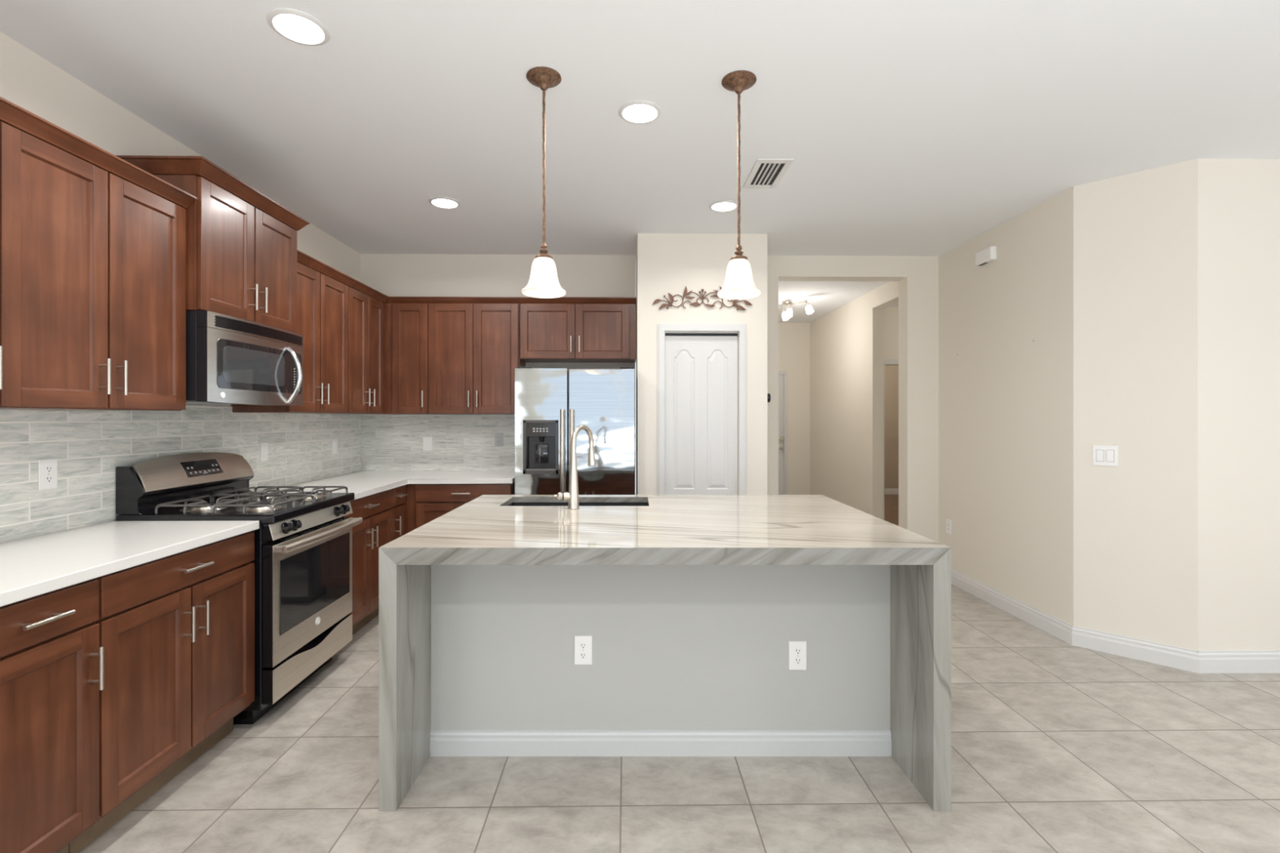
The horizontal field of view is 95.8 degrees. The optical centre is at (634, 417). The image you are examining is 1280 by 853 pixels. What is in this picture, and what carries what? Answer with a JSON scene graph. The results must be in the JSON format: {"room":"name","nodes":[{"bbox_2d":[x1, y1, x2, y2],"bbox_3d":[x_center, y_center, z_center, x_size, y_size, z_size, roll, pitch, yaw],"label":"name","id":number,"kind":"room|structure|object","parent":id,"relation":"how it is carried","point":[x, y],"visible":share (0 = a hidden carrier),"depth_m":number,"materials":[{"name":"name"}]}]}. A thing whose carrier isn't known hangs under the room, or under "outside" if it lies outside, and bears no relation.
{"room":"kitchen","nodes":[
{"label":"kitchen","id":0,"kind":"room"},
{"bbox_2d":[0,31,360,520],"bbox_3d":[-2.317,-0.013,0.497,0.120,2.754,9.060,0,0,-1],"label":"wall","id":1,"kind":"structure","parent":0,"point":[28,81],"depth_m":2.44,"materials":[{"name":"beige paint"}]},
{"bbox_2d":[0,121,186,410],"bbox_3d":[-2.097,-0.474,2.152,0.368,0.885,0.752,0,0,-1],"label":"upper cabinet","id":2,"kind":"object","parent":1,"relation":"attached to","point":[93,260],"visible":1,"depth_m":2.06,"materials":[{"name":"brown wood"}]},
{"bbox_2d":[0,346,2,389],"bbox_3d":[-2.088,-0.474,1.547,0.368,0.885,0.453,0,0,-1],"label":"handle","id":3,"kind":"object","parent":2,"relation":"attached to","point":[1,347],"visible":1,"depth_m":1.74,"materials":[{"name":"silver metal"}]},
{"bbox_2d":[0,96,196,208],"bbox_3d":[-2.079,-0.941,1.925,0.348,0.047,1.210,0,0,-1],"label":"crown molding","id":4,"kind":"structure","parent":2,"relation":"attached to","point":[11,114],"depth_m":2.04,"materials":[{"name":"brown wood"}]},
{"bbox_2d":[0,404,360,542],"bbox_3d":[-2.289,0.191,3.037,0.008,0.516,3.740,0,0,-1],"label":"tile backsplash","id":5,"kind":"structure","parent":1,"relation":"attached to","point":[88,446],"depth_m":2.54,"materials":[{"name":"grey tile"}]},
{"bbox_2d":[38,458,57,490],"bbox_3d":[-2.270,0.217,2.241,0.008,0.117,0.072,0,0,-1],"label":"electrical outlet","id":6,"kind":"object","parent":5,"relation":"attached to","point":[47,468],"visible":1,"depth_m":2.24,"materials":[{"name":"white plastic"}]},
{"bbox_2d":[44,465,53,472],"bbox_3d":[-2.267,0.198,2.242,0.002,0.025,0.033,0,0,-1],"label":"receptacle","id":7,"kind":"object","parent":6,"relation":"attached to","point":[47,468],"depth_m":2.24,"materials":[{"name":"white plastic"}]},
{"bbox_2d":[44,475,53,482],"bbox_3d":[-2.267,0.237,2.242,0.002,0.025,0.033,0,0,-1],"label":"receptacle","id":8,"kind":"object","parent":6,"relation":"attached to","point":[46,478],"depth_m":2.24,"materials":[{"name":"white plastic"}]},
{"bbox_2d":[260,442,267,462],"bbox_3d":[-2.289,0.209,3.582,0.009,0.117,0.072,0,0,-1],"label":"light switch","id":9,"kind":"object","parent":5,"relation":"attached to","point":[264,446],"visible":1,"depth_m":3.57,"materials":[{"name":"white plastic"}]},
{"bbox_2d":[332,438,337,454],"bbox_3d":[-2.301,0.220,4.452,0.009,0.117,0.072,0,0,-1],"label":"light switch","id":10,"kind":"object","parent":5,"relation":"attached to","point":[334,441],"visible":1,"depth_m":4.44,"materials":[{"name":"white plastic"}]},
{"bbox_2d":[153,174,297,333],"bbox_3d":[-2.083,-0.770,2.916,0.419,0.592,0.758,0,0,-1],"label":"upper cabinet","id":11,"kind":"object","parent":1,"relation":"attached to","point":[242,260],"visible":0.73,"depth_m":2.80,"materials":[{"name":"brown wood"}]},
{"bbox_2d":[115,155,310,231],"bbox_3d":[-2.078,-1.098,2.916,0.419,0.061,0.852,0,0,-1],"label":"crown molding","id":12,"kind":"structure","parent":11,"relation":"attached to","point":[198,166],"depth_m":2.62,"materials":[{"name":"brown wood"}]},
{"bbox_2d":[186,311,302,405],"bbox_3d":[-2.034,-0.268,2.917,0.496,0.406,0.756,0,0,-1],"label":"microwave oven","id":13,"kind":"object","parent":11,"relation":"attached to","point":[230,360],"visible":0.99,"depth_m":2.73,"materials":[{"name":"silver metal"}]},
{"bbox_2d":[231,262,348,413],"bbox_3d":[-2.119,-0.474,3.652,0.368,0.885,0.705,0,0,-1],"label":"upper cabinet","id":14,"kind":"object","parent":1,"relation":"attached to","point":[322,300],"visible":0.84,"depth_m":3.65,"materials":[{"name":"brown wood"}]},
{"bbox_2d":[297,249,636,303],"bbox_3d":[-1.105,-0.941,4.109,2.259,0.047,1.586,0,0,-1],"label":"crown molding","id":15,"kind":"structure","parent":14,"relation":"attached to","point":[304,259],"depth_m":4.62,"materials":[{"name":"brown wood"}]},
{"bbox_2d":[304,286,383,413],"bbox_3d":[-2.128,-0.474,4.315,0.368,0.885,0.610,0,0,-1],"label":"upper cabinet","id":16,"kind":"object","parent":1,"relation":"attached to","point":[366,313],"visible":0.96,"depth_m":4.27,"materials":[{"name":"brown wood"}]},
{"bbox_2d":[233,516,343,724],"bbox_3d":[-1.962,0.916,2.918,0.630,0.895,0.752,0,0,-1],"label":"oven","id":17,"kind":"object","parent":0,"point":[258,708],"depth_m":2.55,"materials":[{"name":"silver metal"}]},
{"bbox_2d":[0,0,1279,336],"bbox_3d":[1.830,-1.450,3.152,8.550,0.120,14.550,0,0,-1],"label":"ceiling","id":18,"kind":"structure","parent":0,"point":[908,127],"depth_m":2.58,"materials":[{"name":"white paint"}]},
{"bbox_2d":[266,8,329,45],"bbox_3d":[-1.193,-1.386,2.060,0.196,0.009,0.196,0,0,-1],"label":"recessed light","id":19,"kind":"object","parent":18,"relation":"in","point":[296,26],"visible":1,"depth_m":2.05,"materials":[{"name":"white paint"}]},
{"bbox_2d":[428,196,460,208],"bbox_3d":[-1.222,-1.386,3.735,0.196,0.009,0.196,0,0,-1],"label":"recessed light","id":20,"kind":"object","parent":18,"relation":"in","point":[445,202],"visible":1,"depth_m":3.72,"materials":[{"name":"white plastic"}]},
{"bbox_2d":[521,66,565,297],"bbox_3d":[-0.368,-0.948,2.360,0.179,0.885,0.179,0,0,-1],"label":"pendant light","id":21,"kind":"object","parent":18,"relation":"hanging from","point":[544,282],"visible":1,"depth_m":2.33,"materials":[{"name":"white glass"}]},
{"bbox_2d":[617,100,661,124],"bbox_3d":[0.026,-1.386,2.631,0.196,0.009,0.196,0,0,-1],"label":"recessed light","id":22,"kind":"object","parent":18,"relation":"in","point":[637,112],"visible":1,"depth_m":2.62,"materials":[{"name":"white plastic"}]},
{"bbox_2d":[708,200,737,212],"bbox_3d":[0.589,-1.386,3.792,0.196,0.009,0.196,0,0,-1],"label":"recessed light","id":23,"kind":"object","parent":18,"relation":"in","point":[722,206],"visible":0.98,"depth_m":3.78,"materials":[{"name":"white plastic"}]},
{"bbox_2d":[716,70,760,299],"bbox_3d":[0.432,-0.948,2.385,0.179,0.885,0.179,0,0,-1],"label":"pendant light","id":24,"kind":"object","parent":18,"relation":"hanging from","point":[739,284],"visible":1,"depth_m":2.36,"materials":[{"name":"white glass"}]},
{"bbox_2d":[742,158,793,188],"bbox_3d":[0.756,-1.386,3.295,0.196,0.009,0.388,0,0,-1],"label":"ceiling vent","id":25,"kind":"object","parent":18,"relation":"in","point":[766,173],"visible":1,"depth_m":3.28,"materials":[{"name":"white metal"}]},
{"bbox_2d":[778,299,813,320],"bbox_3d":[1.831,-1.285,6.885,0.183,0.211,0.783,0,0,-21],"label":"track light","id":26,"kind":"object","parent":18,"relation":"attached to","point":[786,314],"visible":0.8,"depth_m":6.78,"materials":[{"name":"white glass"}]},
{"bbox_2d":[781,306,789,320],"bbox_3d":[1.835,-1.263,7.014,0.091,0.168,0.102,0,0,-1],"label":"shade","id":27,"kind":"object","parent":26,"relation":"attached to","point":[784,318],"depth_m":7.00,"materials":[{"name":"white glass"}]},
{"bbox_2d":[785,303,792,317],"bbox_3d":[1.818,-1.263,6.797,0.091,0.168,0.102,0,0,-1],"label":"shade","id":28,"kind":"object","parent":26,"relation":"attached to","point":[788,313],"depth_m":6.78,"materials":[{"name":"white glass"}]},
{"bbox_2d":[804,299,813,314],"bbox_3d":[1.995,-1.263,6.582,0.091,0.168,0.102,0,0,-1],"label":"shade","id":29,"kind":"object","parent":26,"relation":"attached to","point":[809,309],"depth_m":6.56,"materials":[{"name":"white glass"}]},
{"bbox_2d":[360,253,938,542],"bbox_3d":[0.208,-0.013,5.024,5.060,2.754,0.160,0,0,-1],"label":"wall","id":30,"kind":"structure","parent":0,"point":[917,277],"depth_m":4.96,"materials":[{"name":"beige paint"}]},
{"bbox_2d":[383,303,428,413],"bbox_3d":[-1.826,-0.474,4.740,0.362,0.885,0.343,0,0,-1],"label":"upper cabinet","id":31,"kind":"object","parent":30,"relation":"attached to","point":[406,326],"visible":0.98,"depth_m":4.62,"materials":[{"name":"brown wood"}]},
{"bbox_2d":[360,414,515,471],"bbox_3d":[-1.610,0.209,4.913,1.403,0.480,0.008,0,0,-1],"label":"tile backsplash","id":32,"kind":"structure","parent":30,"relation":"attached to","point":[388,442],"depth_m":4.91,"materials":[{"name":"grey tile"}]},
{"bbox_2d":[422,435,432,450],"bbox_3d":[-1.751,0.215,4.902,0.080,0.122,0.009,0,0,-1],"label":"light switch","id":33,"kind":"object","parent":32,"relation":"attached to","point":[427,440],"visible":1,"depth_m":4.90,"materials":[{"name":"white plastic"}]},
{"bbox_2d":[494,432,503,446],"bbox_3d":[-1.146,0.183,4.911,0.072,0.117,0.008,0,0,-1],"label":"electrical outlet","id":34,"kind":"object","parent":32,"relation":"attached to","point":[499,437],"visible":1,"depth_m":4.91,"materials":[{"name":"grey plastic"}]},
{"bbox_2d":[428,303,525,413],"bbox_3d":[-1.282,-0.474,4.747,0.722,0.885,0.343,0,0,-1],"label":"upper cabinet","id":35,"kind":"object","parent":30,"relation":"attached to","point":[474,348],"visible":0.97,"depth_m":4.62,"materials":[{"name":"brown wood"}]},
{"bbox_2d":[520,303,635,362],"bbox_3d":[-0.451,-0.694,4.759,0.932,0.445,0.343,0,0,-1],"label":"upper cabinet","id":36,"kind":"object","parent":30,"relation":"attached to","point":[548,332],"visible":1,"depth_m":4.63,"materials":[{"name":"brown wood"}]},
{"bbox_2d":[79,494,1279,852],"bbox_3d":[1.831,1.411,3.052,8.550,0.106,14.350,0,0,-1],"label":"floor","id":37,"kind":"structure","parent":0,"point":[1058,746],"depth_m":2.15,"materials":[{"name":"tile"}]},
{"bbox_2d":[0,578,104,852],"bbox_3d":[-1.933,0.925,1.525,0.658,0.876,0.506,0,0,-1],"label":"base cabinet","id":38,"kind":"object","parent":37,"relation":"on","point":[52,657],"visible":0.97,"depth_m":1.64,"materials":[{"name":"brown wood"}]},
{"bbox_2d":[0,520,259,606],"bbox_3d":[-1.954,0.468,1.852,0.644,0.036,1.360,0,0,-1],"label":"countertop","id":39,"kind":"structure","parent":38,"relation":"on","point":[38,565],"depth_m":2.00,"materials":[{"name":"white stone"}]},
{"bbox_2d":[68,531,254,852],"bbox_3d":[-1.942,0.925,2.154,0.658,0.876,0.743,0,0,-1],"label":"base cabinet","id":40,"kind":"object","parent":37,"relation":"on","point":[177,630],"visible":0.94,"depth_m":2.07,"materials":[{"name":"brown wood"}]},
{"bbox_2d":[115,452,362,724],"bbox_3d":[-1.902,0.770,2.919,0.757,1.186,0.760,0,0,-1],"label":"gas range","id":41,"kind":"object","parent":37,"relation":"on","point":[303,561],"visible":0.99,"depth_m":2.74,"materials":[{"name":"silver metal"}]},
{"bbox_2d":[115,493,354,524],"bbox_3d":[-1.932,0.447,2.918,0.690,0.042,0.760,0,0,-1],"label":"cooktop","id":42,"kind":"object","parent":41,"relation":"in","point":[284,513],"depth_m":2.66,"materials":[{"name":"black metal"}]},
{"bbox_2d":[343,488,392,635],"bbox_3d":[-1.964,0.925,3.667,0.658,0.876,0.720,0,0,-1],"label":"base cabinet","id":43,"kind":"object","parent":37,"relation":"on","point":[375,531],"visible":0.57,"depth_m":3.64,"materials":[{"name":"brown wood"}]},
{"bbox_2d":[257,471,515,501],"bbox_3d":[-1.603,0.468,4.114,1.411,0.036,1.605,0,0,-1],"label":"countertop","id":44,"kind":"structure","parent":43,"relation":"on","point":[362,483],"depth_m":4.27,"materials":[{"name":"white stone"}]},
{"bbox_2d":[390,484,408,540],"bbox_3d":[-1.975,0.925,4.467,0.658,0.876,0.870,0,0,-1],"label":"base cabinet","id":45,"kind":"object","parent":37,"relation":"on","point":[399,494],"visible":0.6,"depth_m":4.13,"materials":[{"name":"brown wood"}]},
{"bbox_2d":[405,482,515,533],"bbox_3d":[-1.309,0.925,4.580,0.789,0.876,0.668,0,0,-1],"label":"base cabinet","id":46,"kind":"object","parent":37,"relation":"on","point":[424,503],"visible":0.29,"depth_m":4.29,"materials":[{"name":"brown wood"}]},
{"bbox_2d":[515,366,635,494],"bbox_3d":[-0.433,0.494,4.524,0.876,1.738,0.770,0,0,-1],"label":"refrigerator","id":47,"kind":"object","parent":37,"relation":"on","point":[550,403],"visible":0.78,"depth_m":4.21,"materials":[{"name":"silver metal"}]},
{"bbox_2d":[378,494,951,811],"bbox_3d":[0.107,0.906,2.701,2.004,0.914,1.419,0,0,-1],"label":"kitchen island","id":48,"kind":"object","parent":37,"relation":"on","point":[691,606],"visible":0.98,"depth_m":2.35,"materials":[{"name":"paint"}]},
{"bbox_2d":[574,635,591,664],"bbox_3d":[-0.206,0.940,2.341,0.072,0.117,0.008,0,0,-1],"label":"electrical outlet","id":49,"kind":"object","parent":48,"relation":"attached to","point":[583,644],"visible":1,"depth_m":2.34,"materials":[{"name":"white plastic"}]},
{"bbox_2d":[578,642,586,648],"bbox_3d":[-0.206,0.920,2.338,0.033,0.025,0.002,0,0,0],"label":"receptacle","id":50,"kind":"object","parent":49,"relation":"attached to","point":[581,645],"depth_m":2.34,"materials":[{"name":"white plastic"}]},
{"bbox_2d":[578,652,586,658],"bbox_3d":[-0.206,0.959,2.338,0.033,0.025,0.002,0,0,0],"label":"receptacle","id":51,"kind":"object","parent":49,"relation":"attached to","point":[581,655],"depth_m":2.34,"materials":[{"name":"white plastic"}]},
{"bbox_2d":[379,494,951,564],"bbox_3d":[0.107,0.479,2.696,2.004,0.060,1.407,0,0,-1],"label":"island countertop","id":52,"kind":"structure","parent":48,"relation":"on","point":[673,529],"depth_m":2.22,"materials":[{"name":"white stone"}]},
{"bbox_2d":[554,424,595,509],"bbox_3d":[-0.277,0.242,2.913,0.251,0.415,0.096,0,0,-43],"label":"kitchen faucet","id":53,"kind":"object","parent":52,"relation":"on","point":[572,496],"visible":1,"depth_m":2.85,"materials":[{"name":"silver metal"}]},
{"bbox_2d":[567,453,579,509],"bbox_3d":[-0.300,0.314,2.865,0.058,0.270,0.058,0,0,-1],"label":"faucet","id":54,"kind":"object","parent":53,"relation":"on","point":[573,494],"depth_m":2.85,"materials":[{"name":"silver metal"}]},
{"bbox_2d":[507,502,648,506],"bbox_3d":[-0.306,0.592,3.123,0.812,0.222,0.387,0,0,-1],"label":"sink","id":55,"kind":"object","parent":52,"relation":"in","point":[513,504],"visible":0.02,"depth_m":3.30,"materials":[{"name":"metal"}]},
{"bbox_2d":[788,640,806,670],"bbox_3d":[0.662,0.962,2.341,0.072,0.117,0.008,0,0,-1],"label":"electrical outlet","id":56,"kind":"object","parent":48,"relation":"attached to","point":[797,649],"visible":1,"depth_m":2.34,"materials":[{"name":"white plastic"}]},
{"bbox_2d":[793,648,802,654],"bbox_3d":[0.662,0.942,2.338,0.033,0.025,0.002,0,0,0],"label":"receptacle","id":57,"kind":"object","parent":56,"relation":"attached to","point":[796,651],"depth_m":2.34,"materials":[{"name":"white plastic"}]},
{"bbox_2d":[794,657,802,663],"bbox_3d":[0.662,0.981,2.338,0.033,0.025,0.002,0,0,0],"label":"receptacle","id":58,"kind":"object","parent":56,"relation":"attached to","point":[797,660],"depth_m":2.34,"materials":[{"name":"white plastic"}]},
{"bbox_2d":[635,233,767,494],"bbox_3d":[0.512,-0.013,4.658,0.982,2.754,0.580,0,0,-1],"label":"wall","id":59,"kind":"structure","parent":0,"point":[666,264],"depth_m":4.37,"materials":[{"name":"beige paint"}]},
{"bbox_2d":[657,324,746,494],"bbox_3d":[0.511,0.328,4.393,0.671,2.072,0.087,0,0,-1],"label":"door","id":60,"kind":"structure","parent":59,"relation":"in","point":[697,364],"depth_m":4.40,"materials":[{"name":"white paint"}]},
{"bbox_2d":[652,285,752,310],"bbox_3d":[0.515,-0.902,4.355,0.758,0.184,0.025,0,0,-1],"label":"scroll","id":61,"kind":"object","parent":59,"relation":"attached to","point":[685,293],"visible":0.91,"depth_m":4.35,"materials":[{"name":"brown metal"}]},
{"bbox_2d":[767,393,770,402],"bbox_3d":[1.024,-0.153,4.440,0.035,0.082,0.082,0,0,-1],"label":"thermostat","id":62,"kind":"object","parent":59,"relation":"attached to","point":[768,394],"visible":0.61,"depth_m":4.41,"materials":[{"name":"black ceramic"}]},
{"bbox_2d":[778,322,809,494],"bbox_3d":[1.883,-0.013,8.508,1.610,2.754,0.120,0,0,-1],"label":"wall","id":63,"kind":"structure","parent":0,"point":[793,337],"depth_m":8.46,"materials":[{"name":"beige paint"}]},
{"bbox_2d":[778,370,787,494],"bbox_3d":[1.742,0.339,8.440,0.987,2.050,0.112,0,0,-1],"label":"door","id":64,"kind":"structure","parent":63,"relation":"in","point":[783,375],"depth_m":8.45,"materials":[{"name":"white paint"}]},
{"bbox_2d":[883,306,898,365],"bbox_3d":[3.900,-0.013,7.307,2.390,2.754,0.100,0,0,-1],"label":"wall","id":65,"kind":"structure","parent":0,"point":[891,314],"depth_m":7.25,"materials":[{"name":"beige paint"}]},
{"bbox_2d":[883,359,898,519],"bbox_3d":[3.564,0.314,7.243,1.005,2.100,0.018,0,0,-1],"label":"trim","id":66,"kind":"structure","parent":65,"relation":"attached to","point":[886,362],"depth_m":7.23,"materials":[{"name":"white paint"}]},
{"bbox_2d":[884,365,898,488],"bbox_3d":[3.869,-0.013,9.477,2.390,2.754,1.760,0,0,-1],"label":"wall","id":67,"kind":"structure","parent":0,"point":[891,372],"depth_m":10.27,"materials":[{"name":"beige paint"}]},
{"bbox_2d":[884,488,898,494],"bbox_3d":[3.898,1.306,10.250,2.310,0.115,0.014,0,0,-1],"label":"baseboard","id":68,"kind":"structure","parent":67,"relation":"attached to","point":[887,491],"depth_m":10.25,"materials":[{"name":"white paint"}]},
{"bbox_2d":[809,186,1073,625],"bbox_3d":[2.664,-0.013,5.969,0.120,2.754,4.980,0,0,-1],"label":"wall","id":69,"kind":"structure","parent":0,"point":[1006,400],"depth_m":4.25,"materials":[{"name":"beige paint"}]},
{"bbox_2d":[946,519,951,534],"bbox_3d":[2.617,0.903,4.813,0.008,0.117,0.072,0,0,-1],"label":"electrical outlet","id":70,"kind":"object","parent":69,"relation":"attached to","point":[948,522],"visible":1,"depth_m":4.81,"materials":[{"name":"white plastic"}]},
{"bbox_2d":[975,245,996,266],"bbox_3d":[2.606,-1.198,4.288,0.045,0.102,0.190,0,0,-1],"label":"door chime","id":71,"kind":"object","parent":69,"relation":"attached to","point":[986,255],"visible":1,"depth_m":4.25,"materials":[{"name":"white plastic"}]},
{"bbox_2d":[951,568,1073,644],"bbox_3d":[2.622,1.306,4.226,0.014,0.115,1.505,0,0,-1],"label":"baseboard","id":72,"kind":"structure","parent":69,"relation":"attached to","point":[1063,630],"depth_m":3.97,"materials":[{"name":"white paint"}]},
{"bbox_2d":[1073,159,1197,650],"bbox_3d":[2.888,-0.013,3.349,0.535,2.754,0.163,0,0,44],"label":"wall","id":73,"kind":"structure","parent":0,"point":[1135,234],"depth_m":3.27,"materials":[{"name":"beige paint"}]},
{"bbox_2d":[1092,445,1118,466],"bbox_3d":[2.743,0.221,3.370,0.116,0.117,0.009,0,0,44],"label":"light switch","id":74,"kind":"object","parent":73,"relation":"attached to","point":[1104,455],"visible":1,"depth_m":3.37,"materials":[{"name":"white plastic"}]},
{"bbox_2d":[1071,626,1199,673],"bbox_3d":[2.827,1.306,3.285,0.545,0.115,0.014,0,0,44],"label":"baseboard","id":75,"kind":"structure","parent":73,"relation":"attached to","point":[1184,659],"depth_m":3.27,"materials":[{"name":"white paint"}]},
{"bbox_2d":[1197,158,1279,650],"bbox_3d":[4.488,-0.013,3.185,2.934,2.754,0.120,0,0,-1],"label":"wall","id":76,"kind":"structure","parent":0,"point":[1238,200],"depth_m":3.11,"materials":[{"name":"beige paint"}]},
{"bbox_2d":[1196,650,1279,673],"bbox_3d":[4.486,1.306,3.118,2.940,0.115,0.014,0,0,-1],"label":"baseboard","id":77,"kind":"structure","parent":76,"relation":"attached to","point":[1210,661],"depth_m":3.09,"materials":[{"name":"white paint"}]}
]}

